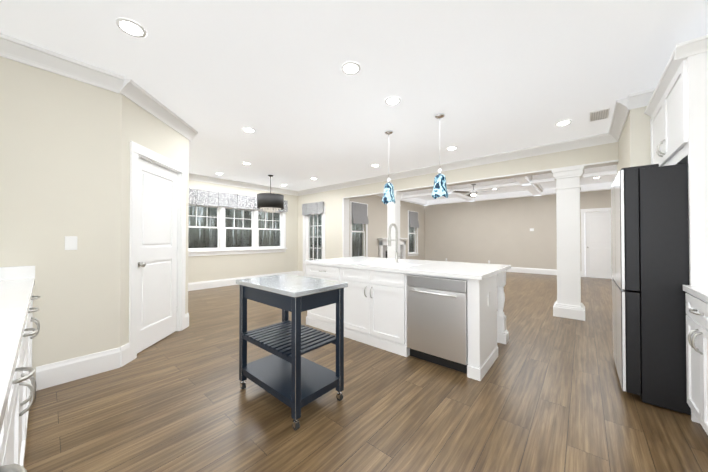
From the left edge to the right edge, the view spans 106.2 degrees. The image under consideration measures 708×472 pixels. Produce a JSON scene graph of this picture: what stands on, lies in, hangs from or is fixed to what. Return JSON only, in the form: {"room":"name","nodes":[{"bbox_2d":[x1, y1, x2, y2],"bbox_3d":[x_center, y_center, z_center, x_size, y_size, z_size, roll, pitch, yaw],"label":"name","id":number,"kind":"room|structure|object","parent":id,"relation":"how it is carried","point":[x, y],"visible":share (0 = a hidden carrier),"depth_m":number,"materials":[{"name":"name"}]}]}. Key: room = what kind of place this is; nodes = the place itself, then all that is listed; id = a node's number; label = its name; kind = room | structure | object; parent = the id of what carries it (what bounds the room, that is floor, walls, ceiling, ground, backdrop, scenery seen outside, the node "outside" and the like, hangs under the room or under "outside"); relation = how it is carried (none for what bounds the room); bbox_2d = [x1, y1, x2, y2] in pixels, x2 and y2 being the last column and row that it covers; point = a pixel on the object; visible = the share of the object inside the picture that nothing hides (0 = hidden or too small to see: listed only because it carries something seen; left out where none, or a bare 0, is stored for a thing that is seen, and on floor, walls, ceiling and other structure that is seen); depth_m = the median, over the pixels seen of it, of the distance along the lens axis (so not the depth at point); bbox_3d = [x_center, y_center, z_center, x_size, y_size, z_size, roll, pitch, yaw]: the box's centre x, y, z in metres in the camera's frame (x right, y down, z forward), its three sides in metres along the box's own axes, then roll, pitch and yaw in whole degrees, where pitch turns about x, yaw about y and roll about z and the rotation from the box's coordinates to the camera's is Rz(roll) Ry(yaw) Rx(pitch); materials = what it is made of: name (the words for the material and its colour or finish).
{"room":"kitchen","nodes":[
{"label":"kitchen","id":0,"kind":"room"},
{"bbox_2d":[0,33,123,390],"bbox_3d":[-3.127,-0.135,1.604,0.245,2.780,2.610,-1,-1,41],"label":"wall","id":1,"kind":"structure","parent":0,"point":[60,143],"depth_m":2.29,"materials":[{"name":"beige paint"}]},
{"bbox_2d":[0,265,34,279],"bbox_3d":[-2.808,0.288,1.926,0.021,0.100,0.640,-1,-1,41],"label":"backsplash","id":2,"kind":"structure","parent":1,"relation":"attached to","point":[16,272],"depth_m":2.09,"materials":[{"name":"white stone"}]},
{"bbox_2d":[65,236,76,249],"bbox_3d":[-2.474,0.062,2.327,0.010,0.120,0.076,-1,-1,41],"label":"switch plate","id":3,"kind":"object","parent":1,"relation":"attached to","point":[70,242],"visible":1,"depth_m":2.32,"materials":[{"name":"white plastic"}]},
{"bbox_2d":[119,79,197,366],"bbox_3d":[-2.319,-0.119,3.180,0.235,2.780,1.282,0,-1,-4],"label":"wall","id":4,"kind":"structure","parent":0,"point":[150,122],"depth_m":2.80,"materials":[{"name":"beige paint"}]},
{"bbox_2d":[129,141,186,361],"bbox_3d":[-2.355,0.156,3.179,0.163,2.230,1.010,0,-1,-4],"label":"door","id":5,"kind":"structure","parent":4,"relation":"attached to","point":[157,259],"depth_m":3.13,"materials":[{"name":"white wood"}]},
{"bbox_2d":[188,173,297,290],"bbox_3d":[-3.175,-0.077,7.227,0.255,2.780,4.430,-1,-1,41],"label":"wall","id":6,"kind":"structure","parent":0,"point":[210,271],"depth_m":7.28,"materials":[{"name":"beige paint"}]},
{"bbox_2d":[188,204,286,255],"bbox_3d":[-3.145,-0.197,7.301,0.205,1.380,2.970,-1,-1,41],"label":"window","id":7,"kind":"structure","parent":6,"relation":"in","point":[221,248],"depth_m":7.23,"materials":[{"name":"clear glass"}]},
{"bbox_2d":[189,188,287,211],"bbox_3d":[-3.075,-0.925,7.248,0.090,0.384,2.940,-1,-1,41],"label":"valance","id":8,"kind":"object","parent":6,"relation":"attached to","point":[199,197],"visible":0.77,"depth_m":6.86,"materials":[{"name":"white fabric"}]},
{"bbox_2d":[297,183,348,275],"bbox_3d":[-1.021,-0.068,8.108,2.070,2.780,0.325,-1,-1,41],"label":"wall","id":9,"kind":"structure","parent":0,"point":[334,200],"depth_m":7.71,"materials":[{"name":"beige paint"}]},
{"bbox_2d":[302,201,323,215],"bbox_3d":[-1.280,-0.834,8.190,0.980,0.366,0.054,-1,-1,41],"label":"valance","id":10,"kind":"object","parent":9,"relation":"attached to","point":[316,208],"visible":1,"depth_m":8.13,"materials":[{"name":"grey fabric"}]},
{"bbox_2d":[303,206,325,276],"bbox_3d":[-1.186,0.214,8.289,1.060,2.220,0.222,-1,-1,41],"label":"glass door","id":11,"kind":"structure","parent":9,"relation":"attached to","point":[306,237],"depth_m":8.46,"materials":[{"name":"clear glass"}]},
{"bbox_2d":[0,0,707,205],"bbox_3d":[1.030,-1.611,5.424,9.300,0.290,13.800,-1,-1,41],"label":"ceiling","id":12,"kind":"structure","parent":0,"point":[487,77],"depth_m":2.44,"materials":[{"name":"white paint"}]},
{"bbox_2d":[115,18,146,36],"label":"recessed light","id":13,"kind":"object","parent":12,"relation":"in","point":[130,27],"depth_m":1.93,"materials":[{"name":"white"}]},
{"bbox_2d":[242,127,255,132],"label":"recessed light","id":14,"kind":"object","parent":12,"relation":"in","point":[247,129],"depth_m":3.74,"materials":[{"name":"white"}]},
{"bbox_2d":[257,175,283,212],"bbox_3d":[-2.027,-1.015,6.466,0.628,0.920,0.628,-1,-1,41],"label":"chandelier","id":15,"kind":"object","parent":12,"relation":"hanging from","point":[270,202],"visible":1,"depth_m":6.22,"materials":[{"name":"black fabric"}]},
{"bbox_2d":[341,62,360,74],"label":"recessed light","id":16,"kind":"object","parent":12,"relation":"in","point":[350,68],"depth_m":2.39,"materials":[{"name":"white"}]},
{"bbox_2d":[382,130,394,203],"bbox_3d":[0.510,-0.984,3.838,0.199,1.036,0.200,-1,-1,41],"label":"pendant light","id":17,"kind":"object","parent":12,"relation":"hanging from","point":[388,195],"visible":1,"depth_m":3.78,"materials":[{"name":"blue glass"}]},
{"bbox_2d":[385,96,400,104],"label":"recessed light","id":18,"kind":"object","parent":12,"relation":"in","point":[393,100],"depth_m":2.95,"materials":[{"name":"white"}]},
{"bbox_2d":[432,113,447,198],"bbox_3d":[1.080,-0.989,3.321,0.199,1.036,0.200,-1,-1,41],"label":"pendant light","id":19,"kind":"object","parent":12,"relation":"hanging from","point":[440,188],"visible":0.98,"depth_m":3.26,"materials":[{"name":"blue glass"}]},
{"bbox_2d":[447,146,457,149],"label":"recessed light","id":20,"kind":"object","parent":12,"relation":"in","point":[452,147],"depth_m":4.52,"materials":[{"name":"white"}]},
{"bbox_2d":[453,184,494,196],"bbox_3d":[3.432,-1.271,7.320,1.058,0.350,1.205,-1,-1,41],"label":"ceiling fan","id":21,"kind":"object","parent":12,"relation":"hanging from","point":[473,192],"visible":1,"depth_m":7.33,"materials":[{"name":"grey metal"}]},
{"bbox_2d":[341,132,618,198],"bbox_3d":[1.809,-1.273,5.678,5.445,0.420,0.317,-1,-1,41],"label":"header beam","id":22,"kind":"structure","parent":12,"relation":"attached to","point":[597,150],"depth_m":4.81,"materials":[{"name":"beige paint"}]},
{"bbox_2d":[555,120,571,125],"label":"recessed light","id":23,"kind":"object","parent":12,"relation":"in","point":[564,122],"depth_m":3.51,"materials":[{"name":"white"}]},
{"bbox_2d":[589,108,609,121],"bbox_3d":[3.052,-1.501,3.312,0.180,0.012,0.340,-1,-1,41],"label":"ceiling vent","id":24,"kind":"object","parent":12,"relation":"in","point":[599,114],"visible":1,"depth_m":3.28,"materials":[{"name":"silver metal"}]},
{"bbox_2d":[24,272,707,471],"bbox_3d":[1.030,1.344,5.394,9.300,0.100,13.800,-1,-1,41],"label":"floor","id":25,"kind":"structure","parent":0,"point":[546,393],"depth_m":1.90,"materials":[{"name":"brown wood"}]},
{"bbox_2d":[0,366,19,471],"bbox_3d":[-0.853,0.801,0.231,0.709,0.880,0.630,-1,-1,41],"label":"base cabinet","id":26,"kind":"object","parent":25,"relation":"on","point":[17,378],"depth_m":0.67,"materials":[{"name":"white wood"}]},
{"bbox_2d":[0,298,31,471],"bbox_3d":[-1.537,0.807,0.820,1.328,0.880,0.630,-1,-1,41],"label":"base cabinet","id":27,"kind":"object","parent":25,"relation":"on","point":[15,317],"depth_m":1.07,"materials":[{"name":"white wood"}]},
{"bbox_2d":[0,286,35,337],"bbox_3d":[-2.225,0.813,1.413,0.722,0.880,0.630,-1,-1,41],"label":"base cabinet","id":28,"kind":"object","parent":25,"relation":"on","point":[21,292],"depth_m":1.55,"materials":[{"name":"white wood"}]},
{"bbox_2d":[0,282,35,401],"bbox_3d":[-2.613,0.817,1.747,0.533,0.880,0.630,-1,-1,41],"label":"base cabinet","id":29,"kind":"object","parent":25,"relation":"on","point":[3,285],"depth_m":1.74,"materials":[{"name":"white wood"}]},
{"bbox_2d":[236,274,347,430],"bbox_3d":[-0.512,0.810,2.122,0.800,0.899,0.500,-1,-1,41],"label":"cart","id":30,"kind":"object","parent":25,"relation":"on","point":[286,373],"visible":1,"depth_m":2.01,"materials":[{"name":"wood"}]},
{"bbox_2d":[378,238,408,258],"bbox_3d":[1.593,0.706,9.930,0.420,1.270,1.860,-1,-1,41],"label":"fireplace","id":31,"kind":"object","parent":25,"relation":"on","point":[382,247],"visible":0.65,"depth_m":9.71,"materials":[{"name":"stone"}]},
{"bbox_2d":[387,191,402,258],"bbox_3d":[0.966,0.125,6.451,0.312,2.360,0.312,-1,-1,41],"label":"column","id":32,"kind":"structure","parent":25,"relation":"on","point":[393,212],"depth_m":6.37,"materials":[{"name":"white paint"}]},
{"bbox_2d":[305,259,510,380],"bbox_3d":[0.574,0.835,3.521,2.368,0.880,1.273,-1,-1,41],"label":"kitchen island","id":33,"kind":"object","parent":25,"relation":"on","point":[448,314],"depth_m":2.75,"materials":[{"name":"white wood"}]},
{"bbox_2d":[372,259,443,266],"bbox_3d":[0.755,0.377,3.767,0.740,0.040,0.681,-1,-1,41],"label":"island countertop","id":34,"kind":"structure","parent":33,"relation":"on","point":[399,262],"depth_m":3.57,"materials":[{"name":"white stone"}]},
{"bbox_2d":[388,223,400,262],"bbox_3d":[0.528,0.093,3.479,0.095,0.522,0.226,-1,-1,41],"label":"faucet","id":35,"kind":"object","parent":34,"relation":"on","point":[396,229],"depth_m":3.53,"materials":[{"name":"silver metal"}]},
{"bbox_2d":[407,275,467,373],"bbox_3d":[0.958,0.838,2.791,0.601,0.858,0.667,-1,-1,41],"label":"dishwasher","id":36,"kind":"object","parent":33,"relation":"in","point":[437,306],"depth_m":2.56,"materials":[{"name":"silver metal"}]},
{"bbox_2d":[552,165,584,320],"bbox_3d":[3.467,0.103,4.298,0.400,2.360,0.400,-1,-1,41],"label":"column","id":37,"kind":"structure","parent":25,"relation":"on","point":[568,304],"depth_m":4.18,"materials":[{"name":"white paint"}]},
{"bbox_2d":[611,163,690,414],"bbox_3d":[2.725,0.364,2.123,0.910,1.792,0.910,-1,-1,41],"label":"fridge","id":38,"kind":"object","parent":25,"relation":"on","point":[650,238],"visible":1,"depth_m":1.97,"materials":[{"name":"black metal"}]},
{"bbox_2d":[683,287,707,434],"bbox_3d":[2.307,0.813,1.384,0.615,0.880,0.668,-1,-1,41],"label":"base cabinet","id":39,"kind":"object","parent":25,"relation":"on","point":[696,301],"depth_m":1.64,"materials":[{"name":"white wood"}]},
{"bbox_2d":[683,175,707,290],"bbox_3d":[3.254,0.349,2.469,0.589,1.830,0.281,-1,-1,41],"label":"backsplash","id":40,"kind":"structure","parent":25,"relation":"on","point":[697,184],"depth_m":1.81,"materials":[{"name":"white tile"}]},
{"bbox_2d":[349,196,424,259],"bbox_3d":[1.374,-0.133,10.127,0.167,2.950,5.900,-1,-1,41],"label":"wall","id":41,"kind":"structure","parent":0,"point":[377,217],"depth_m":9.64,"materials":[{"name":"beige paint"}]},
{"bbox_2d":[350,201,418,256],"bbox_3d":[1.313,-0.119,9.995,0.155,1.900,4.520,-1,-1,41],"label":"window","id":42,"kind":"structure","parent":41,"relation":"in","point":[363,241],"depth_m":8.89,"materials":[{"name":"clear glass"}]},
{"bbox_2d":[352,202,367,223],"bbox_3d":[0.171,-0.715,8.541,0.076,0.654,0.756,-1,-1,41],"label":"blinds","id":43,"kind":"object","parent":42,"relation":"attached to","point":[359,213],"depth_m":8.54,"materials":[{"name":"grey fabric"}]},
{"bbox_2d":[409,211,418,227],"bbox_3d":[2.509,-0.685,11.257,0.076,0.651,0.789,-1,-1,41],"label":"blinds","id":44,"kind":"object","parent":42,"relation":"attached to","point":[413,216],"depth_m":11.30,"materials":[{"name":"grey fabric"}]},
{"bbox_2d":[425,189,610,274],"bbox_3d":[6.042,-0.135,9.891,7.550,2.950,0.167,-1,-1,41],"label":"wall","id":45,"kind":"structure","parent":0,"point":[496,231],"depth_m":10.13,"materials":[{"name":"beige paint"}]},
{"bbox_2d":[580,207,611,278],"bbox_3d":[7.781,0.224,8.328,1.040,2.200,0.100,-1,-1,41],"label":"door","id":46,"kind":"structure","parent":45,"relation":"attached to","point":[596,244],"depth_m":8.43,"materials":[{"name":"white wood"}]},
{"bbox_2d":[609,87,655,174],"bbox_3d":[3.700,-0.119,3.192,0.860,2.780,1.575,-1,-1,41],"label":"wall","id":47,"kind":"structure","parent":0,"point":[629,130],"depth_m":2.88,"materials":[{"name":"beige paint"}]},
{"bbox_2d":[648,39,707,174],"bbox_3d":[2.944,-0.945,2.134,0.605,0.750,1.215,-1,-1,41],"label":"upper cabinet","id":48,"kind":"object","parent":47,"relation":"attached to","point":[676,110],"depth_m":1.87,"materials":[{"name":"white wood"}]},
{"label":"outside","id":49,"kind":"structure","parent":0,"visible":0},
{"bbox_2d":[188,206,413,259],"bbox_3d":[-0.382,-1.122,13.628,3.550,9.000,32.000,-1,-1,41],"label":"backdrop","id":50,"kind":"structure","parent":49,"point":[212,215],"depth_m":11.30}
]}

